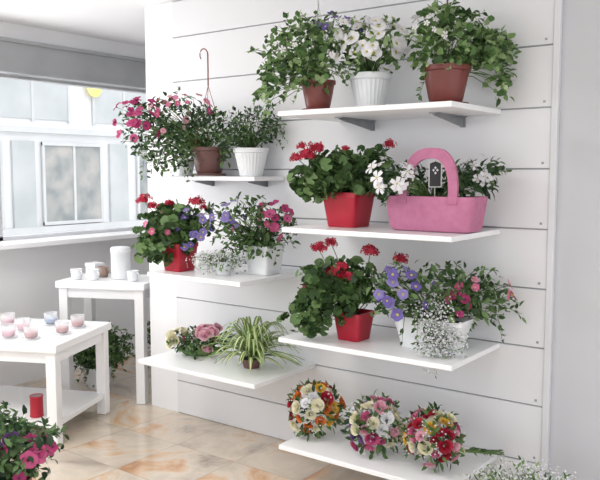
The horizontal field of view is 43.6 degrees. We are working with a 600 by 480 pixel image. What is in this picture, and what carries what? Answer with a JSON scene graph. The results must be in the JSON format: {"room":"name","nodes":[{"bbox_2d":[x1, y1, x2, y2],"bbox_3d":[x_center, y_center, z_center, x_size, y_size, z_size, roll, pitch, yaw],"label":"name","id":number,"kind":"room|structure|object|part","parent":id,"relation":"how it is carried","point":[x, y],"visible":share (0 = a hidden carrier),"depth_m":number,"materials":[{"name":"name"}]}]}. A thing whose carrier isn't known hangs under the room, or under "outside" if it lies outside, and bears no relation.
{"room":"plant shop","nodes":[
{"label":"plant shop","id":0,"kind":"room"},
{"bbox_2d":[0,21,150,385],"bbox_3d":[-3.234,-0.092,3.706,0.200,2.512,7.600,4,6,36],"label":"wall","id":1,"kind":"structure","parent":0,"point":[28,276],"depth_m":5.47,"materials":[{"name":"white paint"}]},
{"bbox_2d":[0,230,144,249],"bbox_3d":[-2.443,0.079,4.627,0.400,0.035,5.190,4,6,36],"label":"window sill","id":2,"kind":"structure","parent":1,"relation":"attached to","point":[82,238],"depth_m":5.42,"materials":[{"name":"white paint"}]},
{"bbox_2d":[0,36,145,89],"bbox_3d":[-2.518,-1.204,4.572,0.305,0.230,5.200,4,6,36],"label":"roller blind","id":3,"kind":"object","parent":1,"relation":"attached to","point":[18,57],"visible":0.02,"depth_m":5.46,"materials":[{"name":"grey fabric"}]},
{"bbox_2d":[0,74,145,240],"bbox_3d":[-2.527,-0.517,4.635,0.070,1.150,5.150,4,6,36],"label":"window","id":4,"kind":"structure","parent":1,"relation":"in","point":[4,76],"depth_m":5.58,"materials":[{"name":"white wood"}]},
{"bbox_2d":[0,0,180,45],"bbox_3d":[0.075,-1.266,2.265,7.100,0.088,5.800,4,6,36],"label":"ceiling","id":5,"kind":"structure","parent":0,"point":[123,21],"depth_m":4.91,"materials":[{"name":"white paint"}]},
{"bbox_2d":[86,88,101,96],"bbox_3d":[-3.958,-2.919,14.418,0.040,0.340,0.340,4,6,36],"label":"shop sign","id":6,"kind":"object","parent":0,"point":[93,92],"depth_m":14.40,"materials":[{"name":"yellow"}]},
{"bbox_2d":[1,351,387,479],"bbox_3d":[-0.380,1.400,1.722,6.900,0.100,7.600,4,6,36],"label":"floor","id":7,"kind":"structure","parent":0,"point":[132,441],"depth_m":4.10,"materials":[{"name":"tile"}]},
{"bbox_2d":[0,401,68,479],"bbox_3d":[-1.239,0.933,3.079,0.586,0.583,0.611,4,6,36],"label":"flowering plant","id":8,"kind":"object","parent":7,"relation":"on","point":[24,465],"visible":1,"depth_m":3.02,"materials":[{"name":"plant"}]},
{"bbox_2d":[0,317,110,443],"bbox_3d":[-1.657,0.814,4.458,0.850,0.569,0.660,1,5,12],"label":"display table","id":9,"kind":"object","parent":7,"relation":"on","point":[50,347],"visible":0.88,"depth_m":4.35,"materials":[{"name":"paint"}]},
{"bbox_2d":[1,318,13,324],"bbox_3d":[-1.770,0.482,4.544,0.100,0.075,0.100,4,6,36],"label":"candle cup","id":10,"kind":"object","parent":9,"relation":"on","point":[6,321],"visible":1,"depth_m":4.52,"materials":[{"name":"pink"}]},
{"bbox_2d":[2,329,14,336],"bbox_3d":[-1.637,0.512,4.210,0.100,0.075,0.100,4,6,36],"label":"candle cup","id":11,"kind":"object","parent":9,"relation":"on","point":[6,333],"visible":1,"depth_m":4.19,"materials":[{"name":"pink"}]},
{"bbox_2d":[17,323,29,329],"bbox_3d":[-1.619,0.496,4.390,0.100,0.075,0.100,4,6,36],"label":"candle cup","id":12,"kind":"object","parent":9,"relation":"on","point":[22,326],"visible":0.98,"depth_m":4.37,"materials":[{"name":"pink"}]},
{"bbox_2d":[24,331,37,337],"bbox_3d":[-1.500,0.515,4.182,0.100,0.075,0.100,4,6,36],"label":"candle cup","id":13,"kind":"object","parent":9,"relation":"on","point":[28,334],"visible":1,"depth_m":4.16,"materials":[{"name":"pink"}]},
{"bbox_2d":[29,393,43,417],"bbox_3d":[-1.480,0.931,4.215,0.076,0.120,0.076,4,6,36],"label":"candle","id":14,"kind":"object","parent":9,"relation":"on","point":[36,400],"visible":1,"depth_m":4.19,"materials":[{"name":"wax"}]},
{"bbox_2d":[45,317,56,323],"bbox_3d":[-1.519,0.479,4.572,0.100,0.075,0.100,4,6,36],"label":"candle cup","id":15,"kind":"object","parent":9,"relation":"on","point":[49,320],"visible":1,"depth_m":4.55,"materials":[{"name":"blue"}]},
{"bbox_2d":[56,326,68,332],"bbox_3d":[-1.369,0.502,4.317,0.100,0.075,0.100,4,6,36],"label":"candle cup","id":16,"kind":"object","parent":9,"relation":"on","point":[60,329],"visible":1,"depth_m":4.29,"materials":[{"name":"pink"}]},
{"bbox_2d":[71,320,83,326],"bbox_3d":[-1.331,0.486,4.492,0.100,0.075,0.100,4,6,36],"label":"candle cup","id":17,"kind":"object","parent":9,"relation":"on","point":[76,323],"visible":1,"depth_m":4.47,"materials":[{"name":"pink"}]},
{"bbox_2d":[55,273,149,403],"bbox_3d":[-1.250,0.648,5.063,0.620,0.789,0.420,1,5,12],"label":"display table","id":18,"kind":"object","parent":7,"relation":"on","point":[138,291],"visible":0.66,"depth_m":4.86,"materials":[{"name":"paint"}]},
{"bbox_2d":[70,268,82,279],"bbox_3d":[-1.476,0.226,4.954,0.076,0.070,0.090,-2,5,-18],"label":"coffee mug","id":19,"kind":"object","parent":18,"relation":"on","point":[76,273],"visible":1,"depth_m":4.93,"materials":[{"name":"white ceramic"}]},
{"bbox_2d":[87,269,99,279],"bbox_3d":[-1.359,0.228,4.929,0.076,0.070,0.090,-2,5,-18],"label":"coffee mug","id":20,"kind":"object","parent":18,"relation":"on","point":[93,274],"visible":1,"depth_m":4.91,"materials":[{"name":"white ceramic"}]},
{"bbox_2d":[85,262,104,274],"bbox_3d":[-1.413,0.199,5.170,0.106,0.085,0.086,4,6,36],"label":"gift box","id":21,"kind":"object","parent":18,"relation":"on","point":[89,265],"visible":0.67,"depth_m":5.14,"materials":[{"name":"white cardboard"}]},
{"bbox_2d":[97,266,108,276],"bbox_3d":[-1.330,0.216,5.065,0.076,0.070,0.090,-2,5,-18],"label":"coffee mug","id":22,"kind":"object","parent":18,"relation":"on","point":[103,270],"visible":0.84,"depth_m":5.04,"materials":[{"name":"pink ceramic"}]},
{"bbox_2d":[110,246,130,279],"bbox_3d":[-1.194,0.149,4.995,0.134,0.215,0.134,4,6,36],"label":"canister","id":23,"kind":"object","parent":18,"relation":"on","point":[120,255],"visible":0.93,"depth_m":4.94,"materials":[{"name":"ceramic"}]},
{"bbox_2d":[127,270,139,281],"bbox_3d":[-1.085,0.234,4.871,0.076,0.070,0.090,-2,5,-18],"label":"coffee mug","id":24,"kind":"object","parent":18,"relation":"on","point":[133,275],"visible":1,"depth_m":4.85,"materials":[{"name":"white ceramic"}]},
{"bbox_2d":[73,321,135,388],"bbox_3d":[-1.405,0.793,5.240,0.562,0.470,0.420,1,5,9],"label":"shrub","id":25,"kind":"object","parent":7,"relation":"on","point":[85,356],"visible":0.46,"depth_m":5.19,"materials":[{"name":"green plant"}]},
{"bbox_2d":[83,365,112,388],"bbox_3d":[-1.413,0.952,5.259,0.208,0.150,0.208,4,6,36],"label":"pot","id":26,"kind":"object","parent":25,"relation":"on","point":[91,375],"depth_m":5.18,"materials":[{"name":"white ceramic"}]},
{"bbox_2d":[147,321,150,367],"bbox_3d":[-0.998,0.773,5.561,0.386,0.453,0.453,4,6,36],"label":"shrub","id":27,"kind":"object","parent":7,"relation":"on","point":[148,323],"visible":0.09,"depth_m":5.48,"materials":[{"name":"green plant"}]},
{"bbox_2d":[463,454,576,479],"bbox_3d":[0.887,1.052,2.973,0.448,0.365,0.319,0,5,-3],"label":"flowering plant","id":28,"kind":"object","parent":7,"relation":"on","point":[529,476],"visible":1,"depth_m":2.99,"materials":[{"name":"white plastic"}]},
{"bbox_2d":[548,0,599,479],"bbox_3d":[1.426,-0.036,3.097,5.780,2.510,0.160,4,6,36],"label":"wall","id":29,"kind":"structure","parent":0,"point":[574,443],"depth_m":3.19,"materials":[{"name":"grey paint"}]},
{"bbox_2d":[145,2,177,411],"bbox_3d":[-0.854,-0.179,4.666,0.240,2.510,0.020,4,6,36],"label":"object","id":30,"kind":"structure","parent":29,"relation":"attached to","point":[158,18],"depth_m":4.65,"materials":[{"name":"white paint"}]},
{"bbox_2d":[172,0,554,479],"bbox_3d":[0.157,-0.109,3.917,2.280,2.508,0.024,4,6,36],"label":"wall panel","id":31,"kind":"object","parent":29,"relation":"attached to","point":[496,397],"visible":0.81,"depth_m":3.68,"materials":[{"name":"wood"}]},
{"bbox_2d":[112,48,236,181],"bbox_3d":[-0.676,-0.692,4.150,0.695,0.739,0.329,0,5,4],"label":"potted plant","id":32,"kind":"object","parent":31,"relation":"hanging from","point":[208,161],"visible":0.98,"depth_m":4.12,"materials":[{"name":"green plant"}]},
{"bbox_2d":[159,176,283,186],"bbox_3d":[-0.444,-0.325,4.171,0.710,0.058,0.258,4,6,36],"label":"floating shelf","id":33,"kind":"object","parent":31,"relation":"attached to","point":[207,180],"visible":1,"depth_m":4.04,"materials":[{"name":"white laminate"}]},
{"bbox_2d":[150,141,193,175],"bbox_3d":[-0.691,-0.472,4.286,0.239,0.234,0.255,3,6,27],"label":"potted trailing plant","id":34,"kind":"object","parent":33,"relation":"on","point":[180,172],"visible":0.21,"depth_m":4.29,"materials":[{"name":"green plant"}]},
{"bbox_3d":[-0.664,-0.420,4.328,0.125,0.100,0.125,4,6,36],"label":"pot","id":35,"kind":"part","parent":34,"relation":"part of","materials":[{"name":"white ceramic"}]},
{"bbox_2d":[191,147,226,175],"bbox_3d":[-0.511,-0.441,4.212,0.210,0.158,0.210,4,6,36],"label":"pot","id":36,"kind":"object","parent":33,"relation":"on","point":[208,161],"depth_m":4.14,"materials":[{"name":"brown ceramic"}]},
{"bbox_2d":[205,98,287,175],"bbox_3d":[-0.291,-0.544,3.977,0.418,0.412,0.329,-1,5,-14],"label":"shrub","id":37,"kind":"object","parent":33,"relation":"on","point":[251,160],"visible":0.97,"depth_m":3.97,"materials":[{"name":"green plant"}]},
{"bbox_2d":[233,148,268,175],"bbox_3d":[-0.262,-0.418,4.029,0.194,0.150,0.194,4,6,36],"label":"pot","id":38,"kind":"object","parent":33,"relation":"on","point":[250,161],"depth_m":3.97,"materials":[{"name":"white ceramic"}]},
{"bbox_2d":[147,264,304,286],"bbox_3d":[-0.390,0.188,4.003,0.650,0.044,0.538,4,6,36],"label":"floating shelf","id":39,"kind":"object","parent":31,"relation":"attached to","point":[242,278],"visible":0.59,"depth_m":3.83,"materials":[{"name":"white laminate"}]},
{"bbox_2d":[130,193,214,271],"bbox_3d":[-0.670,-0.043,3.974,0.448,0.418,0.312,0,5,-5],"label":"potted plant","id":40,"kind":"object","parent":39,"relation":"on","point":[168,232],"visible":0.98,"depth_m":3.93,"materials":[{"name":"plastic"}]},
{"bbox_3d":[-0.648,0.088,4.024,0.156,0.150,0.156,4,6,36],"label":"pot","id":41,"kind":"part","parent":40,"relation":"part of","materials":[{"name":"red ceramic"}]},
{"bbox_2d":[185,247,247,274],"bbox_3d":[-0.420,0.117,3.843,0.358,0.158,0.215,0,5,-5],"label":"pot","id":42,"kind":"object","parent":39,"relation":"on","point":[227,266],"visible":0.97,"depth_m":3.83,"materials":[{"name":"white plastic"}]},
{"bbox_3d":[-0.395,0.142,3.866,0.104,0.070,0.104,4,6,36],"label":"pot","id":43,"kind":"part","parent":42,"relation":"part of","materials":[{"name":"white ceramic"}]},
{"bbox_2d":[205,192,300,275],"bbox_3d":[-0.228,-0.035,3.842,0.512,0.427,0.340,0,5,-5],"label":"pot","id":44,"kind":"object","parent":39,"relation":"on","point":[264,257],"visible":0.98,"depth_m":3.80,"materials":[{"name":"white plastic"}]},
{"bbox_3d":[-0.185,0.100,3.894,0.164,0.150,0.164,4,6,36],"label":"pot","id":45,"kind":"part","parent":44,"relation":"part of","materials":[{"name":"white ceramic"}]},
{"bbox_2d":[138,345,315,388],"bbox_3d":[-0.400,0.678,4.068,0.830,0.044,0.518,4,6,36],"label":"floating shelf","id":46,"kind":"object","parent":31,"relation":"attached to","point":[233,373],"visible":0.75,"depth_m":3.93,"materials":[{"name":"white laminate"}]},
{"bbox_2d":[165,323,233,359],"bbox_3d":[-0.541,0.561,4.185,0.423,0.191,0.294,-2,5,-19],"label":"flower arrangement","id":47,"kind":"object","parent":46,"relation":"on","point":[190,346],"visible":0.95,"depth_m":4.14,"materials":[{"name":"plant"}]},
{"bbox_2d":[181,346,215,355],"bbox_3d":[-0.569,0.623,4.214,0.221,0.037,0.136,0,5,5],"label":"bowl","id":48,"kind":"object","parent":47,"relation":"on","point":[203,351],"depth_m":4.15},
{"bbox_2d":[197,316,303,371],"bbox_3d":[-0.250,0.542,3.899,0.644,0.256,0.535,4,6,36],"label":"spider plant","id":49,"kind":"object","parent":46,"relation":"on","point":[252,345],"visible":0.97,"depth_m":3.87,"materials":[{"name":"green plant"}]},
{"bbox_3d":[-0.255,0.642,3.933,0.114,0.050,0.114,4,6,36],"label":"pot","id":50,"kind":"part","parent":49,"relation":"part of","materials":[{"name":"brown ceramic"}]},
{"bbox_2d":[279,418,496,479],"bbox_3d":[0.402,0.998,3.507,0.880,0.044,0.508,4,6,36],"label":"floating shelf","id":51,"kind":"object","parent":31,"relation":"attached to","point":[335,449],"visible":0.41,"depth_m":3.39,"materials":[{"name":"white laminate"}]},
{"bbox_2d":[285,378,359,441],"bbox_3d":[0.110,0.820,3.714,0.323,0.318,0.416,4,6,36],"label":"flower bouquet","id":52,"kind":"object","parent":51,"relation":"on","point":[325,405],"visible":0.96,"depth_m":3.60,"materials":[{"name":"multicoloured plant"}]},
{"bbox_2d":[340,390,417,459],"bbox_3d":[0.362,0.845,3.466,0.319,0.312,0.409,4,6,36],"label":"flower bouquet","id":53,"kind":"object","parent":51,"relation":"on","point":[365,427],"visible":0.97,"depth_m":3.36,"materials":[{"name":"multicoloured plant"}]},
{"bbox_2d":[400,401,504,472],"bbox_3d":[0.669,0.857,3.264,0.470,0.306,0.326,1,5,8],"label":"flower bouquet","id":54,"kind":"object","parent":51,"relation":"on","point":[434,415],"visible":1,"depth_m":3.21,"materials":[{"name":"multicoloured plant"}]},
{"bbox_2d":[278,321,499,370],"bbox_3d":[0.402,0.482,3.460,0.880,0.044,0.508,4,6,36],"label":"floating shelf","id":55,"kind":"object","parent":31,"relation":"attached to","point":[383,343],"visible":0.58,"depth_m":3.31,"materials":[{"name":"white laminate"}]},
{"bbox_2d":[276,237,408,341],"bbox_3d":[0.182,0.220,3.448,0.556,0.478,0.330,-3,6,-26],"label":"geranium","id":56,"kind":"object","parent":55,"relation":"on","point":[324,285],"visible":1,"depth_m":3.38,"materials":[{"name":"plant"}]},
{"bbox_3d":[0.250,0.393,3.473,0.150,0.130,0.150,4,6,36],"label":"pot","id":57,"kind":"part","parent":56,"relation":"part of","materials":[{"name":"red plastic"}]},
{"bbox_2d":[366,259,525,378],"bbox_3d":[0.640,0.321,3.261,0.696,0.493,0.389,-1,5,-8],"label":"potted flowers","id":58,"kind":"object","parent":55,"relation":"on","point":[441,326],"visible":1,"depth_m":3.19,"materials":[{"name":"green plant"}]},
{"bbox_3d":[0.581,0.405,3.290,0.332,0.140,0.170,4,6,36],"label":"pot","id":59,"kind":"part","parent":58,"relation":"part of","materials":[{"name":"white ceramic"}]},
{"bbox_2d":[278,101,500,130],"bbox_3d":[0.394,-0.546,3.372,0.860,0.074,0.508,4,6,36],"label":"floating shelf","id":60,"kind":"object","parent":31,"relation":"attached to","point":[454,112],"visible":1,"depth_m":3.26,"materials":[{"name":"white laminate"}]},
{"bbox_2d":[246,0,351,120],"bbox_3d":[-0.021,-0.890,3.428,0.444,0.694,0.413,-3,6,-32],"label":"potted plant","id":61,"kind":"object","parent":60,"relation":"on","point":[317,86],"visible":0.93,"depth_m":3.40,"materials":[{"name":"plant"}]},
{"bbox_2d":[301,79,335,109],"bbox_3d":[0.083,-0.664,3.463,0.164,0.138,0.164,4,6,36],"label":"pot","id":62,"kind":"object","parent":61,"relation":"on","point":[318,95],"depth_m":3.41,"materials":[{"name":"ceramic"}]},
{"bbox_2d":[315,11,412,106],"bbox_3d":[0.292,-0.811,3.400,0.414,0.447,0.421,4,6,36],"label":"petunia","id":63,"kind":"object","parent":60,"relation":"on","point":[369,86],"visible":0.97,"depth_m":3.35,"materials":[{"name":"plant"}]},
{"bbox_3d":[0.321,-0.676,3.447,0.198,0.170,0.198,4,6,36],"label":"pot","id":64,"kind":"part","parent":63,"relation":"part of","materials":[{"name":"white plastic"}]},
{"bbox_2d":[401,0,521,106],"bbox_3d":[0.686,-0.847,3.160,0.540,0.568,0.365,-1,5,-14],"label":"potted plant","id":65,"kind":"object","parent":60,"relation":"on","point":[445,79],"visible":0.99,"depth_m":3.13,"materials":[{"name":"plant"}]},
{"bbox_2d":[422,63,471,103],"bbox_3d":[0.623,-0.655,3.200,0.210,0.168,0.210,4,6,36],"label":"pot","id":66,"kind":"object","parent":65,"relation":"on","point":[443,81],"depth_m":3.13,"materials":[{"name":"ceramic"}]},
{"bbox_2d":[282,223,499,241],"bbox_3d":[0.406,-0.032,3.410,0.850,0.044,0.508,4,6,36],"label":"floating shelf","id":67,"kind":"object","parent":31,"relation":"attached to","point":[374,230],"visible":0.8,"depth_m":3.21,"materials":[{"name":"white laminate"}]},
{"bbox_2d":[286,138,396,227],"bbox_3d":[0.192,-0.267,3.478,0.442,0.410,0.382,4,6,36],"label":"geranium","id":68,"kind":"object","parent":67,"relation":"on","point":[334,179],"visible":0.89,"depth_m":3.42,"materials":[{"name":"plant"}]},
{"bbox_3d":[0.227,-0.144,3.503,0.196,0.160,0.196,4,6,36],"label":"pot","id":69,"kind":"part","parent":68,"relation":"part of","materials":[{"name":"red plastic"}]},
{"bbox_2d":[364,147,511,232],"bbox_3d":[0.588,-0.219,3.230,0.629,0.358,0.344,0,5,4],"label":"planter","id":70,"kind":"object","parent":67,"relation":"on","point":[420,210],"visible":1,"depth_m":3.17,"materials":[{"name":"fabric"}]},
{"bbox_2d":[540,0,562,479],"bbox_3d":[1.085,-0.048,3.230,0.028,2.510,0.030,4,6,36],"label":"trim","id":71,"kind":"structure","parent":29,"relation":"attached to","point":[558,6],"depth_m":3.22,"materials":[{"name":"white wood"}]},
{"label":"outside","id":72,"kind":"structure","parent":0,"visible":0},
{"bbox_3d":[-9.140,0.135,17.109,25.050,0.130,38.000,4,6,36],"label":"pavement","id":73,"kind":"object","parent":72,"visible":0},
{"bbox_2d":[0,86,147,235],"bbox_3d":[-6.098,-3.159,13.299,2.100,7.119,24.000,4,6,36],"label":"facade","id":74,"kind":"object","parent":73,"relation":"on","point":[81,129],"visible":0.02,"depth_m":14.17,"materials":[{"name":"paint"}]},
{"bbox_2d":[0,78,147,227],"bbox_3d":[-5.423,-1.628,12.700,0.100,3.740,16.280,4,6,36],"label":"window","id":75,"kind":"structure","parent":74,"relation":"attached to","point":[72,173],"depth_m":14.04,"materials":[{"name":"glass"}]}
]}

